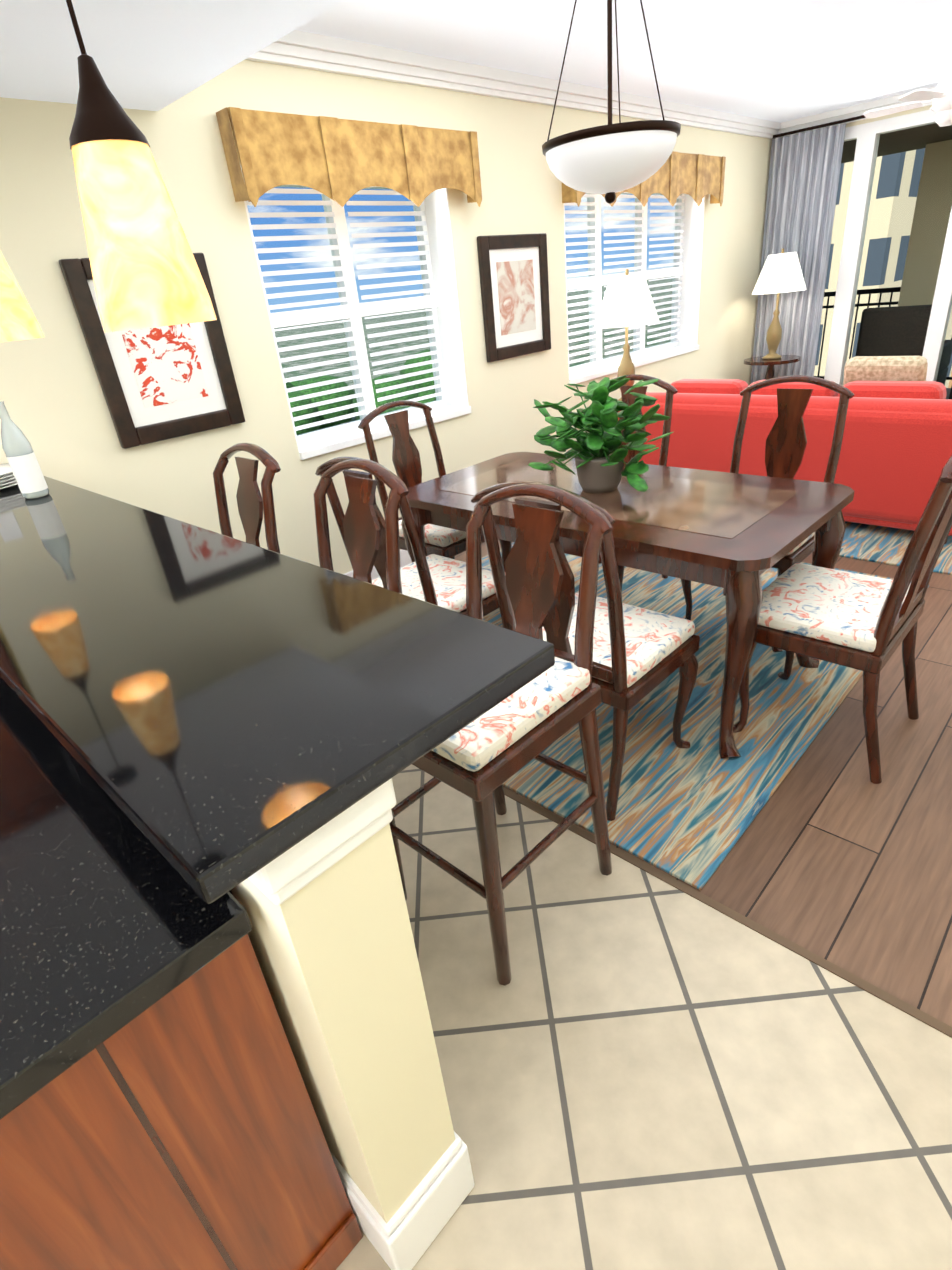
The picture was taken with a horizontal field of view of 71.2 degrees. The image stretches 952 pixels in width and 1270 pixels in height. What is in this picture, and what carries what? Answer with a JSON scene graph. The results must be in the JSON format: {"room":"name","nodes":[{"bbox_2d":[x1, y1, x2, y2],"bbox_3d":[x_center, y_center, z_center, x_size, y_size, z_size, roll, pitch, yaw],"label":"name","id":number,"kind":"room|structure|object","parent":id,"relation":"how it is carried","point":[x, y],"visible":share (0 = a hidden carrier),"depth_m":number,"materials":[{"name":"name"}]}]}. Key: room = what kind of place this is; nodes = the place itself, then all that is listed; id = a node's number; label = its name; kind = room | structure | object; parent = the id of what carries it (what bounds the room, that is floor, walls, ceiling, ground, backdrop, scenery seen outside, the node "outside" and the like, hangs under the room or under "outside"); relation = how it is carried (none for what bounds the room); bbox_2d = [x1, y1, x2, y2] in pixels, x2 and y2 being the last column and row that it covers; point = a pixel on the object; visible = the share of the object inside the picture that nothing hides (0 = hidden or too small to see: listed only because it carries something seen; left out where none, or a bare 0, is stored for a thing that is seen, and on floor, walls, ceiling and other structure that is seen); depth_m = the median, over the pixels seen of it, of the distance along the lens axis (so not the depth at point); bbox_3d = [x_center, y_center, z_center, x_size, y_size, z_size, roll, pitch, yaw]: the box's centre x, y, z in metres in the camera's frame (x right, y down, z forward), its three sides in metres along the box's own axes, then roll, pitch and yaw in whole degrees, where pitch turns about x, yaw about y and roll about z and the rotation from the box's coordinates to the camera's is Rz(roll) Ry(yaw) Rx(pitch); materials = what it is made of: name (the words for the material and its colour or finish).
{"room":"dining room and kitchen","nodes":[
{"label":"dining room and kitchen","id":0,"kind":"room"},
{"bbox_2d":[0,0,343,110],"bbox_3d":[-1.603,-1.022,0.157,4.500,0.470,4.400,19,37,40],"label":"ceiling","id":1,"kind":"structure","parent":0,"point":[153,55],"depth_m":2.00,"materials":[{"name":"white paint"}]},
{"bbox_2d":[0,251,44,341],"bbox_3d":[-1.133,-1.017,1.379,0.159,0.754,0.159,15,34,35],"label":"pendant light","id":2,"kind":"object","parent":1,"relation":"hanging from","point":[18,321],"depth_m":1.50,"materials":[{"name":"yellow glass"}]},
{"bbox_2d":[66,0,216,332],"bbox_3d":[-0.509,-0.798,0.828,0.159,0.754,0.159,15,34,35],"label":"pendant light","id":3,"kind":"object","parent":1,"relation":"hanging from","point":[146,273],"depth_m":0.90,"materials":[{"name":"yellow glass"}]},
{"bbox_2d":[0,60,772,573],"bbox_3d":[0.481,-2.290,4.800,0.250,2.620,7.245,19,37,40],"label":"wall","id":4,"kind":"structure","parent":0,"point":[52,398],"depth_m":3.27,"materials":[{"name":"beige paint"}]},
{"bbox_2d":[59,253,244,448],"bbox_3d":[-1.366,-1.241,2.902,0.035,0.720,0.590,19,37,40],"label":"picture","id":5,"kind":"object","parent":4,"relation":"attached to","point":[161,383],"visible":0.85,"depth_m":2.92,"materials":[{"name":"white"}]},
{"bbox_2d":[240,164,471,459],"bbox_3d":[-0.635,-1.799,3.716,0.270,1.310,1.310,19,37,40],"label":"window","id":6,"kind":"structure","parent":4,"relation":"in","point":[438,301],"depth_m":3.82,"materials":[{"name":"white paint"}]},
{"bbox_2d":[216,107,481,206],"bbox_3d":[-0.533,-2.340,3.326,0.118,0.355,1.500,19,37,40],"label":"window valance","id":7,"kind":"object","parent":6,"relation":"attached to","point":[341,162],"visible":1,"depth_m":3.16,"materials":[{"name":"gold patterned fabric"}]},
{"bbox_2d":[343,549,411,579],"bbox_3d":[0.646,-1.129,5.243,0.014,0.130,7.095,19,37,40],"label":"baseboard","id":8,"kind":"structure","parent":4,"relation":"attached to","point":[405,559],"depth_m":4.20,"materials":[{"name":"white paint"}]},
{"bbox_2d":[245,30,780,138],"bbox_3d":[0.782,-3.533,4.392,0.075,0.110,6.050,19,37,40],"label":"crown molding","id":9,"kind":"structure","parent":4,"relation":"attached to","point":[308,50],"depth_m":3.66,"materials":[{"name":"white paint"}]},
{"bbox_2d":[477,233,550,361],"bbox_3d":[0.269,-2.215,4.365,0.035,0.710,0.650,19,37,40],"label":"framed picture","id":10,"kind":"object","parent":4,"relation":"attached to","point":[513,272],"visible":1,"depth_m":4.34,"materials":[{"name":"brown wood"}]},
{"bbox_2d":[564,192,704,383],"bbox_3d":[1.244,-2.891,5.408,0.270,1.310,2.020,19,37,40],"label":"window","id":11,"kind":"structure","parent":4,"relation":"in","point":[684,271],"depth_m":5.58,"materials":[{"name":"white paint"}]},
{"bbox_2d":[562,151,725,206],"bbox_3d":[1.330,-3.422,5.003,0.118,0.355,2.120,19,37,40],"label":"window valance","id":12,"kind":"object","parent":11,"relation":"attached to","point":[697,178],"visible":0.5,"depth_m":5.19,"materials":[{"name":"gold gold-brown fabric"}]},
{"bbox_2d":[295,0,951,122],"bbox_3d":[2.102,-3.227,3.246,4.210,0.150,6.200,19,37,40],"label":"ceiling","id":13,"kind":"structure","parent":0,"point":[780,61],"depth_m":3.65,"materials":[{"name":"white paint"}]},
{"bbox_2d":[542,0,680,203],"bbox_3d":[0.440,-1.922,2.189,0.470,0.851,0.470,19,37,40],"label":"chandelier","id":14,"kind":"object","parent":13,"relation":"hanging from","point":[609,160],"visible":1,"depth_m":2.19,"materials":[{"name":"white glass"}]},
{"bbox_2d":[863,34,951,126],"bbox_3d":[2.864,-3.361,4.016,0.902,0.469,0.937,19,37,40],"label":"ceiling fan","id":15,"kind":"object","parent":13,"relation":"hanging from","point":[939,97],"visible":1,"depth_m":4.03,"materials":[{"name":"white"}]},
{"bbox_2d":[336,764,951,1269],"bbox_3d":[-1.470,1.308,1.236,4.500,0.060,4.060,19,37,40],"label":"floor","id":16,"kind":"structure","parent":0,"point":[642,1068],"depth_m":1.43,"materials":[{"name":"beige tile"}]},
{"bbox_2d":[0,620,31,683],"bbox_3d":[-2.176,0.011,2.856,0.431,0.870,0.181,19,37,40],"label":"wall","id":17,"kind":"structure","parent":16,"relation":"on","point":[7,653],"depth_m":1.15,"materials":[{"name":"beige paint"}]},
{"bbox_2d":[0,463,16,489],"bbox_3d":[-1.779,-0.562,2.422,0.274,0.062,0.274,19,37,40],"label":"plate stack","id":18,"kind":"object","parent":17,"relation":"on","point":[7,479],"visible":0.6,"depth_m":2.41,"materials":[{"name":"white ceramic"}]},
{"bbox_2d":[0,401,48,498],"bbox_3d":[-1.503,-0.606,2.185,0.080,0.305,0.081,19,37,40],"label":"glass bottle","id":19,"kind":"object","parent":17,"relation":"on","point":[23,463],"visible":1,"depth_m":2.17,"materials":[{"name":"white glass"}]},
{"bbox_2d":[0,796,362,1269],"bbox_3d":[-0.582,0.827,0.960,0.308,0.870,0.621,19,37,40],"label":"base cabinet","id":20,"kind":"object","parent":16,"relation":"on","point":[195,1139],"depth_m":0.87,"materials":[{"name":"brown wood"}]},
{"bbox_2d":[0,664,251,1127],"bbox_3d":[-0.880,0.347,0.954,1.045,0.040,0.655,19,37,40],"label":"countertop","id":21,"kind":"structure","parent":20,"relation":"on","point":[107,911],"depth_m":0.81,"materials":[{"name":"black stone"}]},
{"bbox_2d":[213,443,280,552],"bbox_3d":[-0.976,-0.126,2.598,0.446,1.121,0.545,19,37,40],"label":"bar stool","id":22,"kind":"object","parent":16,"relation":"on","point":[253,504],"visible":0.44,"depth_m":2.53,"materials":[{"name":"brown wood"}]},
{"bbox_2d":[231,778,474,1269],"bbox_3d":[-0.182,0.639,1.062,0.182,1.030,0.194,19,37,40],"label":"half wall","id":23,"kind":"structure","parent":16,"relation":"on","point":[330,934],"depth_m":0.95,"materials":[{"name":"beige paint"}]},
{"bbox_2d":[313,459,408,593],"bbox_3d":[-0.469,0.052,2.150,0.446,1.121,0.545,19,37,40],"label":"bar stool","id":24,"kind":"object","parent":16,"relation":"on","point":[361,529],"visible":0.23,"depth_m":2.08,"materials":[{"name":"brown wood"}]},
{"bbox_2d":[389,483,612,985],"bbox_3d":[0.038,0.231,1.702,0.446,1.121,0.545,19,37,40],"label":"bar stool","id":25,"kind":"object","parent":16,"relation":"on","point":[481,760],"visible":0.73,"depth_m":1.58,"materials":[{"name":"brown wood"}]},
{"bbox_2d":[455,539,951,1026],"bbox_3d":[2.251,-0.756,4.399,4.210,0.060,6.540,19,37,40],"label":"floor","id":26,"kind":"structure","parent":0,"point":[836,856],"depth_m":1.96,"materials":[{"name":"brown wood"}]},
{"bbox_2d":[401,452,854,758],"bbox_3d":[0.551,-0.242,2.907,1.680,0.794,0.880,19,37,40],"label":"dining table","id":27,"kind":"object","parent":26,"relation":"on","point":[735,536],"visible":0.69,"depth_m":2.38,"materials":[{"name":"brown wood"}]},
{"bbox_2d":[528,375,672,492],"bbox_3d":[0.495,-0.793,2.648,0.569,0.426,0.567,19,37,40],"label":"potted plant","id":28,"kind":"object","parent":27,"relation":"on","point":[597,454],"visible":1,"depth_m":2.59,"materials":[{"name":"green plant"}]},
{"bbox_2d":[482,542,928,889],"bbox_3d":[0.623,-0.061,3.334,2.290,0.012,2.420,19,37,40],"label":"area rug","id":29,"kind":"object","parent":26,"relation":"on","point":[688,815],"visible":0.4,"depth_m":2.39,"materials":[{"name":"carpet"}]},
{"bbox_2d":[315,457,516,622],"bbox_3d":[-0.205,-0.224,2.682,0.517,1.096,0.549,19,37,40],"label":"dining chair","id":30,"kind":"object","parent":29,"relation":"on","point":[435,579],"visible":0.25,"depth_m":2.55,"materials":[{"name":"white fabric"}]},
{"bbox_2d":[358,400,511,570],"bbox_3d":[-0.190,-0.639,3.473,0.549,1.096,0.517,19,37,40],"label":"dining chair","id":31,"kind":"object","parent":29,"relation":"on","point":[445,542],"visible":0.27,"depth_m":3.41,"materials":[{"name":"brown wood"}]},
{"bbox_2d":[471,481,699,820],"bbox_3d":[0.375,-0.020,2.170,0.517,1.096,0.549,19,37,40],"label":"dining chair","id":32,"kind":"object","parent":29,"relation":"on","point":[639,653],"visible":0.44,"depth_m":2.04,"materials":[{"name":"brown wood"}]},
{"bbox_2d":[599,374,677,591],"bbox_3d":[0.696,-0.748,3.494,0.517,1.096,0.549,19,37,40],"label":"dining chair","id":33,"kind":"object","parent":29,"relation":"on","point":[628,398],"visible":0.19,"depth_m":3.37,"materials":[{"name":"brown wood"}]},
{"bbox_2d":[681,375,854,651],"bbox_3d":[1.276,-0.544,2.982,0.517,1.096,0.549,19,37,40],"label":"dining chair","id":34,"kind":"object","parent":29,"relation":"on","point":[786,443],"visible":0.35,"depth_m":2.94,"materials":[{"name":"brown wood"}]},
{"bbox_2d":[733,455,951,783],"bbox_3d":[1.239,-0.137,2.211,0.549,1.096,0.517,19,37,40],"label":"dining chair","id":35,"kind":"object","parent":29,"relation":"on","point":[866,625],"visible":0.83,"depth_m":2.13,"materials":[{"name":"brown wood"}]},
{"bbox_2d":[503,787,951,1037],"bbox_3d":[0.071,0.531,2.327,3.760,0.004,0.024,19,37,40],"label":"threshold strip","id":36,"kind":"object","parent":26,"relation":"on","point":[909,1009],"depth_m":1.73,"materials":[{"name":"brown wood"}]},
{"bbox_2d":[744,355,800,379],"bbox_3d":[2.971,-2.466,6.759,0.520,0.640,0.520,19,37,40],"label":"table","id":37,"kind":"object","parent":26,"relation":"on","point":[772,363],"visible":0.56,"depth_m":6.55,"materials":[{"name":"brown wood"}]},
{"bbox_2d":[751,248,805,359],"bbox_3d":[2.894,-3.168,6.392,0.480,0.949,0.480,19,37,40],"label":"table lamp","id":38,"kind":"object","parent":37,"relation":"on","point":[781,273],"visible":1,"depth_m":6.16,"materials":[{"name":"beige fabric"}]},
{"bbox_2d":[839,521,951,574],"bbox_3d":[2.456,-1.109,4.952,2.500,0.012,2.500,19,37,40],"label":"area rug","id":39,"kind":"object","parent":26,"relation":"on","point":[878,544],"depth_m":3.83,"materials":[{"name":"carpet"}]},
{"bbox_2d":[618,356,951,543],"bbox_3d":[2.138,-1.358,4.477,2.230,0.952,0.980,19,37,40],"label":"sofa","id":40,"kind":"object","parent":39,"relation":"on","point":[895,452],"visible":0.5,"depth_m":3.90,"materials":[{"name":"red fabric"}]},
{"bbox_3d":[1.228,-1.569,5.432,0.350,0.620,0.480,19,37,40],"label":"end table","id":41,"kind":"object","parent":26,"relation":"on","visible":0},
{"bbox_2d":[595,269,658,400],"bbox_3d":[1.149,-2.259,5.076,0.480,0.939,0.480,19,37,40],"label":"table lamp","id":42,"kind":"object","parent":41,"relation":"on","point":[627,302],"visible":0.75,"depth_m":4.83,"materials":[{"name":"beige fabric"}]},
{"bbox_2d":[797,105,931,134],"bbox_3d":[4.300,-3.204,5.744,4.210,2.620,0.150,19,37,40],"label":"wall","id":43,"kind":"structure","parent":0,"point":[915,110],"depth_m":5.68,"materials":[{"name":"beige paint"}]},
{"bbox_2d":[781,86,936,137],"bbox_3d":[4.160,-4.246,5.045,3.570,0.110,0.075,19,37,40],"label":"crown molding","id":44,"kind":"structure","parent":43,"relation":"attached to","point":[855,110],"depth_m":5.86,"materials":[{"name":"white paint"}]},
{"bbox_2d":[815,110,951,398],"bbox_3d":[4.399,-3.094,5.665,3.390,2.480,0.120,19,37,40],"label":"sliding glass door","id":45,"kind":"structure","parent":43,"relation":"in","point":[866,136],"depth_m":6.06,"materials":[{"name":"white paint"}]},
{"bbox_2d":[750,115,865,384],"bbox_3d":[3.231,-3.440,6.494,0.940,2.511,0.089,19,37,40],"label":"sheer curtain","id":46,"kind":"object","parent":45,"relation":"hanging from","point":[804,175],"visible":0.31,"depth_m":6.37,"materials":[{"name":"grey fabric"}]},
{"label":"outside","id":47,"kind":"structure","parent":0,"visible":0},
{"bbox_2d":[274,276,672,421],"bbox_3d":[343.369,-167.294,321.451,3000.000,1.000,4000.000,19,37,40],"label":"trees","id":48,"kind":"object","parent":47,"point":[294,342],"depth_m":536.55,"materials":[{"name":"green plant"}]},
{"bbox_2d":[284,148,951,434],"bbox_3d":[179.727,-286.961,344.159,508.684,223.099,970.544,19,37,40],"label":"building","id":49,"kind":"structure","parent":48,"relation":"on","point":[878,208],"depth_m":27.99,"materials":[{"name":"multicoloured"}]},
{"bbox_2d":[946,388,950,398],"bbox_3d":[5.010,-2.429,7.083,6.200,0.080,1.850,19,37,40],"label":"floor","id":50,"kind":"structure","parent":47,"point":[948,393],"depth_m":7.53,"materials":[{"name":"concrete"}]},
{"bbox_2d":[814,123,951,379],"bbox_3d":[4.908,-3.692,6.463,6.200,2.900,1.950,19,37,40],"label":"balcony","id":51,"kind":"object","parent":50,"relation":"on","point":[916,137],"depth_m":7.08,"materials":[{"name":"brown"}]},
{"bbox_2d":[855,305,951,385],"bbox_3d":[4.424,-2.889,6.892,0.720,0.980,0.720,19,37,40],"label":"patio chair","id":52,"kind":"object","parent":50,"relation":"on","point":[885,320],"depth_m":6.59,"materials":[{"name":"fabric"}]}
]}

